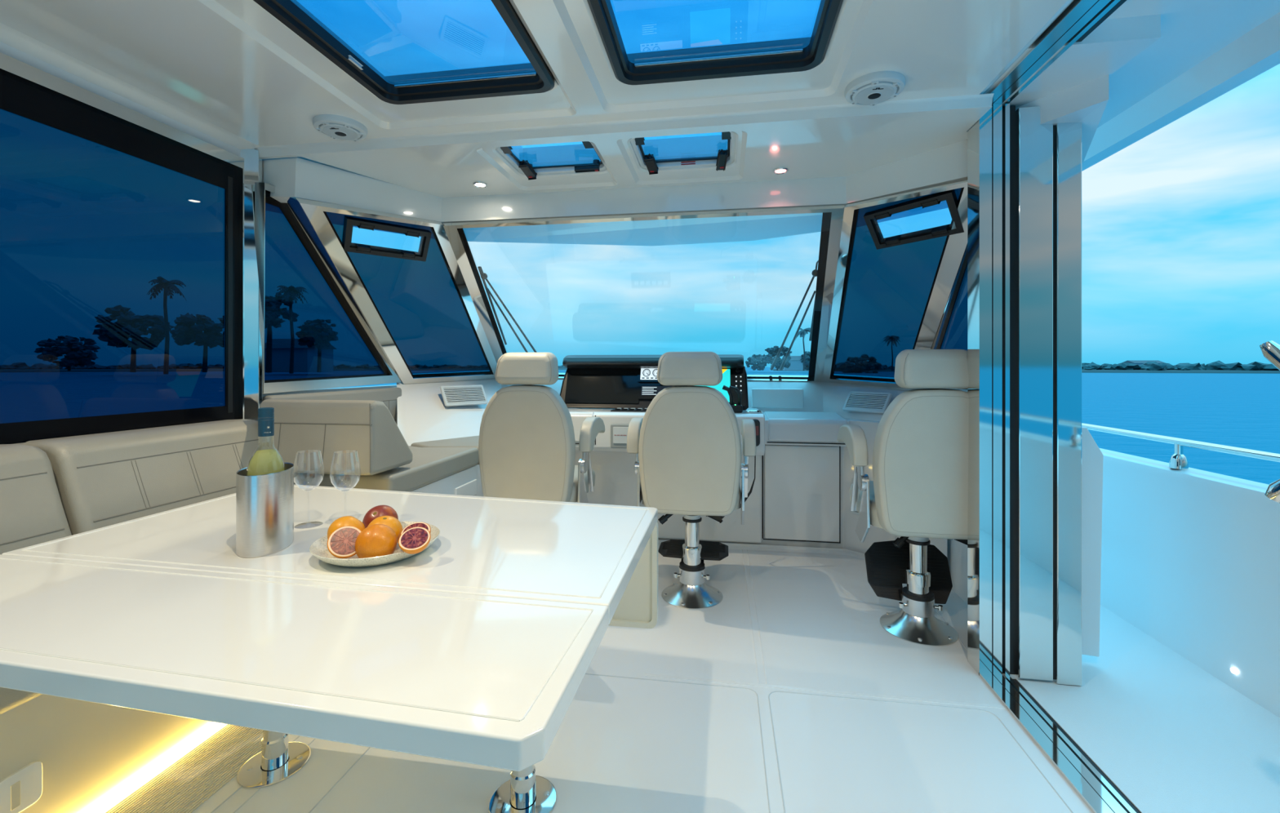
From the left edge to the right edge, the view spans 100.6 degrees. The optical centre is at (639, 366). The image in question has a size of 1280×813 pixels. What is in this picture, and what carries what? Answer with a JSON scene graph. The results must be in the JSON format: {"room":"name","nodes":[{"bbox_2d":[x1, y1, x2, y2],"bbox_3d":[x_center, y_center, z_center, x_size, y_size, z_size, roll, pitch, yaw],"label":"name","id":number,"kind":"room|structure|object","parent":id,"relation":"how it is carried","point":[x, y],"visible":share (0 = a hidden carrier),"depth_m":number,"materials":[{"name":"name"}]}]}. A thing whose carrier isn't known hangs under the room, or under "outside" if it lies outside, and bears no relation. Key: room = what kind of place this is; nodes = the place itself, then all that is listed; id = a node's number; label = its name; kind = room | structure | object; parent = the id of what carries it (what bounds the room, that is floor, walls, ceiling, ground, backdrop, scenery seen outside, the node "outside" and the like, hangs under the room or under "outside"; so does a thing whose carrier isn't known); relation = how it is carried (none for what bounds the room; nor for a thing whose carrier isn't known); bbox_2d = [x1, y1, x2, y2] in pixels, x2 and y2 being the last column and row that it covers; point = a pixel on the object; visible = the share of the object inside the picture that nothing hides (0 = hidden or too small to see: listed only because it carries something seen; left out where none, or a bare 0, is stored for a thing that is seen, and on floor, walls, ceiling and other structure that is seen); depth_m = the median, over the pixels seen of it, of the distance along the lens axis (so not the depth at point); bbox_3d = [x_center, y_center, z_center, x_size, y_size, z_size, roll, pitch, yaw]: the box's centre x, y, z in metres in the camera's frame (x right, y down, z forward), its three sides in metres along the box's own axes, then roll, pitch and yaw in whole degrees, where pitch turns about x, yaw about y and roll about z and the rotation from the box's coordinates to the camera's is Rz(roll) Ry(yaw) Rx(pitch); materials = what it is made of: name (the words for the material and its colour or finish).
{"room":"control cabin","nodes":[
{"label":"control cabin","id":0,"kind":"room"},
{"bbox_2d":[0,41,396,421],"bbox_3d":[-2.013,0.115,1.174,0.080,2.370,5.100,0,0,9],"label":"wall","id":1,"kind":"structure","parent":0,"point":[5,49],"depth_m":1.93,"materials":[{"name":"white"}]},
{"bbox_2d":[0,52,244,444],"bbox_3d":[-2.069,-0.346,0.558,0.050,1.162,3.666,0,0,9],"label":"window","id":2,"kind":"structure","parent":1,"relation":"in","point":[122,228],"depth_m":1.87,"materials":[{"name":"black glass"}]},
{"bbox_2d":[240,148,262,418],"bbox_3d":[-1.796,-0.378,2.421,0.105,1.225,0.114,0,0,9],"label":"pillar","id":3,"kind":"structure","parent":1,"relation":"attached to","point":[252,160],"depth_m":2.41,"materials":[{"name":"silver metal"}]},
{"bbox_2d":[254,182,400,393],"bbox_3d":[-1.659,-0.353,2.958,0.120,0.957,1.135,0,0,9],"label":"window","id":4,"kind":"structure","parent":1,"relation":"in","point":[313,337],"depth_m":2.68,"materials":[{"name":"blue glass"}]},
{"bbox_2d":[287,197,401,382],"bbox_3d":[-1.643,-0.360,2.988,0.140,0.920,1.159,0,0,-2],"label":"trim","id":5,"kind":"structure","parent":1,"relation":"attached to","point":[294,204],"depth_m":2.70,"materials":[{"name":"metal"}]},
{"bbox_2d":[295,197,497,384],"bbox_3d":[-1.357,-0.357,3.342,0.520,0.945,1.885,0,0,0],"label":"window","id":6,"kind":"structure","parent":1,"relation":"in","point":[424,316],"depth_m":3.22,"materials":[{"name":"blue glass"}]},
{"bbox_2d":[342,217,431,262],"bbox_3d":[-1.344,-0.677,2.842,0.136,0.182,0.499,0,0,35],"label":"vent window","id":7,"kind":"structure","parent":6,"relation":"attached to","point":[421,255],"depth_m":2.82,"materials":[{"name":"black plastic"}]},
{"bbox_2d":[262,74,1108,245],"bbox_3d":[-0.068,-0.950,2.971,4.150,0.180,1.650,0,0,9],"label":"trim","id":8,"kind":"structure","parent":1,"relation":"attached to","point":[1086,103],"depth_m":3.27,"materials":[{"name":"white"}]},
{"bbox_2d":[288,14,1160,181],"bbox_3d":[-0.363,-1.079,0.593,3.600,0.102,4.660,0,0,9],"label":"trim","id":9,"kind":"structure","parent":1,"relation":"attached to","point":[1114,42],"depth_m":1.89,"materials":[{"name":"white"}]},
{"bbox_2d":[0,0,1074,222],"bbox_3d":[-0.365,-0.932,0.644,3.340,0.335,4.560,0,0,9],"label":"ceiling","id":10,"kind":"structure","parent":0,"point":[230,72],"depth_m":2.05,"materials":[{"name":"white"}]},
{"bbox_2d":[312,114,367,141],"bbox_3d":[-1.240,-0.982,2.203,0.200,0.040,0.200,0,0,9],"label":"ceiling speaker","id":11,"kind":"object","parent":10,"relation":"attached to","point":[335,126],"visible":1,"depth_m":2.16,"materials":[{"name":"white plastic"}]},
{"bbox_2d":[323,125,357,140],"bbox_3d":[-1.240,-0.969,2.203,0.125,0.004,0.127,0,0,9],"label":"grille","id":12,"kind":"object","parent":11,"relation":"attached to","point":[340,132],"depth_m":2.19,"materials":[{"name":"white plastic"}]},
{"bbox_2d":[253,0,554,104],"bbox_3d":[-0.708,-1.036,1.537,0.686,0.068,0.932,0,0,9],"label":"roof hatch","id":13,"kind":"object","parent":10,"relation":"attached to","point":[402,51],"visible":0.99,"depth_m":1.73,"materials":[{"name":"black glass"}]},
{"bbox_2d":[472,182,487,187],"bbox_3d":[-0.840,-0.958,2.793,0.076,0.011,0.076,0,0,9],"label":"recessed light","id":14,"kind":"object","parent":10,"relation":"in","point":[479,184],"visible":1,"depth_m":2.79,"materials":[{"name":"silver metal"}]},
{"bbox_2d":[496,141,606,180],"bbox_3d":[-0.405,-0.984,2.513,0.469,0.072,0.394,0,0,9],"label":"hatch","id":15,"kind":"object","parent":10,"relation":"attached to","point":[531,172],"visible":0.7,"depth_m":2.62,"materials":[{"name":"black plastic"}]},
{"bbox_2d":[630,131,735,174],"bbox_3d":[0.203,-0.983,2.428,0.462,0.074,0.414,0,0,9],"label":"hatch","id":16,"kind":"object","parent":10,"relation":"attached to","point":[724,157],"visible":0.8,"depth_m":2.54,"materials":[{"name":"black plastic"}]},
{"bbox_2d":[586,0,843,84],"bbox_3d":[0.197,-1.036,1.396,0.698,0.068,0.932,0,0,9],"label":"roof hatch","id":17,"kind":"object","parent":10,"relation":"attached to","point":[645,42],"visible":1,"depth_m":1.69,"materials":[{"name":"blue glass"}]},
{"bbox_2d":[772,167,788,174],"bbox_3d":[0.686,-0.958,2.595,0.076,0.011,0.076,0,0,9],"label":"recessed light","id":18,"kind":"object","parent":10,"relation":"in","point":[780,171],"visible":1,"depth_m":2.59,"materials":[{"name":"silver metal"}]},
{"bbox_2d":[844,71,905,106],"bbox_3d":[0.835,-0.982,1.894,0.200,0.040,0.200,0,0,9],"label":"ceiling speaker","id":19,"kind":"object","parent":10,"relation":"attached to","point":[872,89],"visible":1,"depth_m":1.86,"materials":[{"name":"white plastic"}]},
{"bbox_2d":[855,85,893,104],"bbox_3d":[0.835,-0.969,1.894,0.125,0.004,0.123,0,0,9],"label":"grille","id":20,"kind":"object","parent":19,"relation":"attached to","point":[864,95],"depth_m":1.88,"materials":[{"name":"white plastic"}]},
{"bbox_2d":[97,545,1093,812],"bbox_3d":[-0.257,1.249,1.305,3.450,0.102,6.100,0,0,9],"label":"floor","id":21,"kind":"structure","parent":0,"point":[789,693],"depth_m":1.74,"materials":[{"name":"white"}]},
{"bbox_2d":[0,418,260,812],"bbox_3d":[-1.784,0.712,0.698,0.500,0.976,3.230,0,0,9],"label":"settee","id":22,"kind":"object","parent":21,"relation":"on","point":[58,754],"depth_m":1.54,"materials":[{"name":"beige leather"}]},
{"bbox_2d":[0,687,42,714],"bbox_3d":[-1.784,0.750,0.698,0.500,0.100,3.230,0,0,9],"label":"seat cushion","id":23,"kind":"object","parent":22,"relation":"on","point":[10,699],"depth_m":1.23,"materials":[{"name":"beige leather"}]},
{"bbox_2d":[0,444,71,554],"bbox_3d":[-1.828,0.462,1.117,0.273,0.476,0.923,0,0,9],"label":"cushion","id":24,"kind":"object","parent":22,"relation":"on","point":[35,508],"depth_m":1.49,"materials":[{"name":"beige leather"}]},
{"bbox_2d":[20,418,260,535],"bbox_3d":[-1.698,0.462,1.948,0.273,0.476,0.734,0,0,9],"label":"cushion","id":25,"kind":"object","parent":22,"relation":"on","point":[104,479],"depth_m":1.78,"materials":[{"name":"beige leather"}]},
{"bbox_2d":[0,484,657,812],"bbox_3d":[-0.748,0.819,1.317,1.485,0.762,1.176,0,0,9],"label":"dining table","id":26,"kind":"object","parent":21,"relation":"on","point":[476,646],"visible":0.9,"depth_m":0.94,"materials":[{"name":"white plastic"}]},
{"bbox_2d":[235,462,293,558],"bbox_3d":[-0.919,0.345,1.307,0.111,0.190,0.179,0,0,-23],"label":"wine cooler","id":27,"kind":"object","parent":26,"relation":"on","point":[264,503],"visible":0.86,"depth_m":1.24,"materials":[{"name":"silver metal"}]},
{"bbox_2d":[246,407,284,475],"bbox_3d":[-0.919,0.264,1.307,0.079,0.327,0.079,0,0,9],"label":"wine bottle","id":28,"kind":"object","parent":27,"relation":"in","point":[268,461],"visible":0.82,"depth_m":1.29,"materials":[{"name":"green glass"}]},
{"bbox_2d":[293,450,324,528],"bbox_3d":[-0.919,0.337,1.474,0.075,0.206,0.075,0,0,34],"label":"wine glass","id":29,"kind":"object","parent":26,"relation":"on","point":[309,524],"visible":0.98,"depth_m":1.48,"materials":[{"name":"clear glass"}]},
{"bbox_2d":[293,450,324,490],"bbox_3d":[-0.919,0.288,1.474,0.075,0.109,0.075,0,0,9],"label":"bowl","id":30,"kind":"object","parent":29,"relation":"attached to","point":[320,451],"depth_m":1.48,"materials":[{"name":"clear glass"}]},
{"bbox_2d":[329,451,360,512],"bbox_3d":[-0.814,0.337,1.468,0.075,0.206,0.075,0,0,34],"label":"wine glass","id":31,"kind":"object","parent":26,"relation":"on","point":[357,451],"visible":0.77,"depth_m":1.47,"materials":[{"name":"clear glass"}]},
{"bbox_2d":[329,451,360,491],"bbox_3d":[-0.814,0.288,1.468,0.075,0.109,0.075,0,0,9],"label":"bowl","id":32,"kind":"object","parent":31,"relation":"attached to","point":[357,451],"depth_m":1.47,"materials":[{"name":"clear glass"}]},
{"bbox_2d":[309,521,439,567],"bbox_3d":[-0.623,0.423,1.263,0.277,0.034,0.277,0,0,9],"label":"plate","id":33,"kind":"object","parent":26,"relation":"on","point":[318,548],"visible":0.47,"depth_m":1.18,"materials":[{"name":"ceramic"}]},
{"bbox_2d":[327,525,361,558],"bbox_3d":[-0.648,0.387,1.173,0.067,0.063,0.063,0,0,9],"label":"halved orange","id":34,"kind":"object","parent":33,"relation":"on","point":[341,542],"visible":0.81,"depth_m":1.16,"materials":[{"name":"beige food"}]},
{"bbox_2d":[327,515,364,539],"bbox_3d":[-0.697,0.395,1.262,0.081,0.079,0.080,0,0,9],"label":"orange","id":35,"kind":"object","parent":33,"relation":"on","point":[346,520],"visible":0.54,"depth_m":1.25,"materials":[{"name":"orange food"}]},
{"bbox_2d":[355,524,397,558],"bbox_3d":[-0.588,0.394,1.185,0.083,0.084,0.081,0,0,9],"label":"orange","id":36,"kind":"object","parent":33,"relation":"on","point":[375,540],"visible":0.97,"depth_m":1.16,"materials":[{"name":"orange food"}]},
{"bbox_2d":[362,505,398,528],"bbox_3d":[-0.661,0.394,1.355,0.083,0.081,0.081,0,0,9],"label":"orange","id":37,"kind":"object","parent":33,"relation":"on","point":[378,511],"visible":0.52,"depth_m":1.33,"materials":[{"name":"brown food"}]},
{"bbox_2d":[368,515,402,543],"bbox_3d":[-0.610,0.395,1.268,0.081,0.077,0.081,0,0,9],"label":"orange","id":38,"kind":"object","parent":33,"relation":"on","point":[393,522],"visible":0.45,"depth_m":1.26,"materials":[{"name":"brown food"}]},
{"bbox_2d":[398,526,431,554],"bbox_3d":[-0.502,0.390,1.187,0.066,0.049,0.062,0,0,9],"label":"halved orange","id":39,"kind":"object","parent":33,"relation":"on","point":[414,540],"visible":1,"depth_m":1.18,"materials":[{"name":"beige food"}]},
{"bbox_2d":[400,521,431,535],"bbox_3d":[-0.529,0.398,1.256,0.067,0.047,0.063,0,0,9],"label":"halved orange","id":40,"kind":"object","parent":33,"relation":"on","point":[420,524],"visible":0.16,"depth_m":1.27,"materials":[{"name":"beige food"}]},
{"bbox_2d":[258,387,483,496],"bbox_3d":[-1.308,0.667,3.008,0.742,1.066,1.652,0,0,9],"label":"sofa","id":41,"kind":"object","parent":21,"relation":"on","point":[343,424],"visible":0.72,"depth_m":2.24,"materials":[{"name":"white leather"}]},
{"bbox_2d":[293,445,478,491],"bbox_3d":[-1.347,0.512,2.733,0.735,0.105,0.874,0,0,9],"label":"seat cushion","id":42,"kind":"object","parent":41,"relation":"on","point":[430,466],"depth_m":2.49,"materials":[{"name":"beige leather"}]},
{"bbox_2d":[410,435,479,463],"bbox_3d":[-1.009,0.512,3.334,0.450,0.105,0.686,0,0,41],"label":"seat cushion","id":43,"kind":"object","parent":41,"relation":"on","point":[472,442],"depth_m":3.19,"materials":[{"name":"beige leather"}]},
{"bbox_2d":[478,352,604,502],"bbox_3d":[-0.505,0.562,2.928,0.571,1.275,0.581,0,0,9],"label":"chair","id":44,"kind":"object","parent":21,"relation":"on","point":[526,442],"visible":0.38,"depth_m":2.66,"materials":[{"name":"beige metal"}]},
{"bbox_2d":[626,351,755,608],"bbox_3d":[0.276,0.562,2.806,0.640,1.275,0.581,0,0,9],"label":"chair","id":45,"kind":"object","parent":21,"relation":"on","point":[686,444],"visible":1,"depth_m":2.54,"materials":[{"name":"beige leather"}]},
{"bbox_2d":[568,407,895,559],"bbox_3d":[0.383,0.740,3.553,2.418,0.920,0.760,0,0,9],"label":"console","id":46,"kind":"object","parent":21,"relation":"on","point":[799,501],"visible":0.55,"depth_m":3.46,"materials":[{"name":"white"}]},
{"bbox_2d":[610,423,629,448],"bbox_3d":[-0.114,0.421,3.238,0.133,0.148,0.034,0,0,9],"label":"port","id":47,"kind":"object","parent":46,"relation":"attached to","point":[619,432],"visible":0.69,"depth_m":3.23,"materials":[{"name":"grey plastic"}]},
{"bbox_2d":[610,408,647,412],"bbox_3d":[-0.029,0.274,3.385,0.300,0.017,0.120,0,0,9],"label":"switch panel","id":48,"kind":"object","parent":46,"relation":"on","point":[638,410],"visible":0.73,"depth_m":3.35,"materials":[{"name":"black plastic"}]},
{"bbox_2d":[560,354,748,410],"bbox_3d":[0.085,0.099,3.657,1.290,0.367,0.240,0,0,9],"label":"control panel","id":49,"kind":"object","parent":46,"relation":"on","point":[589,381],"visible":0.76,"depth_m":3.62,"materials":[{"name":"black plastic"}]},
{"bbox_2d":[562,354,743,368],"bbox_3d":[0.087,-0.037,3.653,1.225,0.095,0.215,0,0,9],"label":"hood","id":50,"kind":"object","parent":49,"relation":"attached to","point":[728,361],"depth_m":3.60,"materials":[{"name":"black plastic"}]},
{"bbox_2d":[722,385,742,413],"bbox_3d":[0.575,0.197,3.316,0.126,0.170,0.110,0,0,9],"label":"lever","id":51,"kind":"object","parent":46,"relation":"on","point":[737,408],"visible":0.76,"depth_m":3.28,"materials":[{"name":"black plastic"}]},
{"bbox_2d":[738,418,759,508],"bbox_3d":[0.571,0.577,3.142,0.267,0.539,0.070,0,0,21],"label":"handset","id":52,"kind":"object","parent":46,"relation":"attached to","point":[757,422],"visible":0.46,"depth_m":3.10,"materials":[{"name":"black plastic"}]},
{"bbox_2d":[745,410,762,413],"bbox_3d":[0.698,0.278,3.261,0.104,0.015,0.104,0,0,9],"label":"cup holder","id":53,"kind":"object","parent":46,"relation":"on","point":[746,411],"visible":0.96,"depth_m":3.23,"materials":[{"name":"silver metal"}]},
{"bbox_2d":[751,388,803,408],"bbox_3d":[0.985,0.225,3.821,0.363,0.140,0.055,0,0,9],"label":"lid","id":54,"kind":"object","parent":46,"relation":"on","point":[760,397],"visible":1,"depth_m":3.79,"materials":[{"name":"white"}]},
{"bbox_2d":[852,477,859,515],"bbox_3d":[1.400,0.825,3.370,0.110,0.235,0.013,0,0,43],"label":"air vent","id":55,"kind":"object","parent":46,"relation":"attached to","point":[855,513],"visible":0.17,"depth_m":3.39,"materials":[{"name":"white plastic"}]},
{"bbox_2d":[837,349,968,646],"bbox_3d":[1.279,0.562,2.458,0.640,1.275,0.581,0,0,9],"label":"chair","id":56,"kind":"object","parent":21,"relation":"on","point":[917,492],"visible":0.74,"depth_m":2.21,"materials":[{"name":"beige leather"}]},
{"bbox_2d":[395,378,946,556],"bbox_3d":[0.088,0.637,3.518,3.350,1.125,1.120,0,0,9],"label":"dashboard","id":57,"kind":"structure","parent":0,"point":[423,415],"depth_m":3.62,"materials":[{"name":"white plastic"}]},
{"bbox_2d":[440,384,488,406],"bbox_3d":[-1.236,0.200,3.746,0.074,0.140,0.339,0,0,41],"label":"air vent","id":58,"kind":"object","parent":57,"relation":"in","point":[452,395],"visible":1,"depth_m":3.73,"materials":[{"name":"white plastic"}]},
{"bbox_2d":[443,204,844,382],"bbox_3d":[0.020,-0.359,3.463,2.475,0.950,1.279,0,0,9],"label":"window","id":59,"kind":"structure","parent":57,"relation":"in","point":[833,215],"depth_m":3.04,"materials":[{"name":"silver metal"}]},
{"bbox_2d":[477,266,537,352],"bbox_3d":[-0.957,-0.298,3.775,0.216,0.667,0.926,0,0,18],"label":"wiper","id":60,"kind":"object","parent":59,"relation":"attached to","point":[483,276],"visible":0.84,"depth_m":3.66,"materials":[{"name":"black metal"}]},
{"bbox_2d":[769,260,818,370],"bbox_3d":[1.080,-0.301,3.459,0.191,0.652,0.935,0,0,-3],"label":"wiper","id":61,"kind":"object","parent":59,"relation":"attached to","point":[814,273],"visible":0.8,"depth_m":3.49,"materials":[{"name":"black plastic"}]},
{"bbox_2d":[842,391,892,413],"bbox_3d":[1.477,0.228,3.466,0.093,0.130,0.302,0,0,-34],"label":"air vent","id":62,"kind":"object","parent":57,"relation":"in","point":[856,401],"visible":0.98,"depth_m":3.45,"materials":[{"name":"white plastic"}]},
{"bbox_2d":[946,538,967,604],"bbox_3d":[1.245,0.065,0.845,0.227,2.270,5.458,0,0,12],"label":"wall","id":63,"kind":"structure","parent":0,"point":[957,551],"depth_m":2.78,"materials":[{"name":"white"}]},
{"bbox_2d":[822,177,967,389],"bbox_3d":[1.398,-0.344,3.027,0.559,0.975,1.671,0,0,14],"label":"window","id":64,"kind":"structure","parent":63,"relation":"in","point":[887,302],"depth_m":2.93,"materials":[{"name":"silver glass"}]},
{"bbox_2d":[863,189,964,249],"bbox_3d":[1.292,-0.690,2.524,0.177,0.168,0.444,0,0,-34],"label":"vent window","id":65,"kind":"structure","parent":64,"relation":"attached to","point":[871,218],"depth_m":2.50,"materials":[{"name":"black plastic"}]},
{"bbox_2d":[916,247,967,391],"bbox_3d":[1.645,-0.325,2.775,0.095,0.932,1.090,0,0,9],"label":"window","id":66,"kind":"structure","parent":63,"relation":"in","point":[952,332],"depth_m":2.76,"materials":[{"name":"blue glass"}]},
{"bbox_2d":[967,0,1279,812],"bbox_3d":[1.400,0.070,0.867,0.530,2.380,2.745,0,0,9],"label":"door","id":67,"kind":"structure","parent":63,"relation":"in","point":[1024,174],"depth_m":2.04,"materials":[{"name":"clear glass"}]},
{"bbox_2d":[1015,604,1279,812],"bbox_3d":[1.721,1.286,1.149,0.794,0.148,10.200,0,0,9],"label":"deck","id":68,"kind":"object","parent":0,"point":[1172,736],"depth_m":1.79,"materials":[{"name":"white plastic"}]},
{"bbox_2d":[1081,0,1279,171],"bbox_3d":[1.837,-1.093,1.915,0.760,0.135,1.950,0,0,9],"label":"roof overhang","id":69,"kind":"structure","parent":0,"point":[1205,50],"depth_m":1.89,"materials":[{"name":"white"}]},
{"bbox_2d":[1099,448,1279,717],"bbox_3d":[2.214,1.258,1.684,0.415,1.684,9.013,0,0,7],"label":"wall","id":70,"kind":"structure","parent":0,"point":[1190,557],"depth_m":2.15,"materials":[{"name":"white"}]},
{"bbox_2d":[1081,422,1279,469],"bbox_3d":[2.220,0.360,2.087,0.236,0.151,7.809,0,0,6],"label":"rail","id":71,"kind":"object","parent":70,"relation":"on","point":[1178,460],"visible":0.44,"depth_m":2.27,"materials":[{"name":"silver metal"}]},
{"bbox_2d":[1230,667,1236,674],"bbox_3d":[2.226,1.140,1.996,0.006,0.022,0.022,0,0,9],"label":"light","id":72,"kind":"object","parent":70,"relation":"attached to","point":[1233,670],"visible":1,"depth_m":1.99,"materials":[{"name":"white"}]},
{"label":"outside","id":73,"kind":"structure","parent":0,"visible":0},
{"bbox_2d":[773,368,1279,373],"bbox_3d":[293.431,1.780,161.704,470.000,1.640,370.000,0,0,9],"label":"distant shoreline","id":74,"kind":"structure","parent":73,"point":[1260,371],"depth_m":205.57,"materials":[{"name":"teal plant"}]},
{"bbox_2d":[782,355,803,370],"bbox_3d":[72.250,-1.762,250.000,9.900,6.725,6.840,0,0,9],"label":"house","id":75,"kind":"structure","parent":74,"relation":"on","point":[796,364],"depth_m":247.11,"materials":[{"name":"white"}]},
{"bbox_2d":[795,328,810,370],"bbox_3d":[64.845,-7.039,210.138,8.016,17.112,8.164,0,0,9],"label":"palm tree","id":76,"kind":"object","parent":74,"relation":"on","point":[806,331],"visible":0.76,"depth_m":209.70,"materials":[{"name":"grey plant"}]},
{"bbox_2d":[800,351,810,370],"bbox_3d":[73.598,-3.023,220.658,13.232,9.390,12.996,0,0,9],"label":"tree","id":77,"kind":"object","parent":74,"relation":"on","point":[807,353],"visible":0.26,"depth_m":217.78,"materials":[{"name":"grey plant"}]},
{"bbox_2d":[1123,360,1165,365],"bbox_3d":[283.800,-1.037,300.000,15.400,5.275,10.640,0,0,9],"label":"house","id":78,"kind":"structure","parent":74,"relation":"on","point":[1138,362],"depth_m":297.68,"materials":[{"name":"white"}]},
{"bbox_2d":[1081,360,1279,370],"bbox_3d":[261.145,0.429,131.524,372.030,6.414,269.360,0,0,9],"label":"treeline","id":79,"kind":"object","parent":74,"relation":"on","point":[1149,366],"visible":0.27,"depth_m":209.19,"materials":[{"name":"green plant"}]},
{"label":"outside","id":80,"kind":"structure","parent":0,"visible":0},
{"bbox_2d":[331,367,1279,484],"bbox_3d":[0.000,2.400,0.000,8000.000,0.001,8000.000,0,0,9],"label":"sea","id":81,"kind":"structure","parent":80,"point":[1237,410],"depth_m":26.94,"materials":[{"name":"teal liquid"}]},
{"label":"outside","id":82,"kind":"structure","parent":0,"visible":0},
{"bbox_2d":[745,354,767,370],"bbox_3d":[55.071,-2.146,250.025,10.990,7.721,11.260,0,0,9],"label":"tree","id":83,"kind":"object","parent":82,"point":[760,366],"visible":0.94,"depth_m":247.66,"materials":[{"name":"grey plant"}]},
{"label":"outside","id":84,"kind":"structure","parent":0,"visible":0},
{"bbox_2d":[760,346,791,370],"bbox_3d":[58.916,-3.813,230.484,13.400,10.670,13.589,0,0,9],"label":"tree","id":85,"kind":"object","parent":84,"point":[772,352],"visible":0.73,"depth_m":227.85,"materials":[{"name":"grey plant"}]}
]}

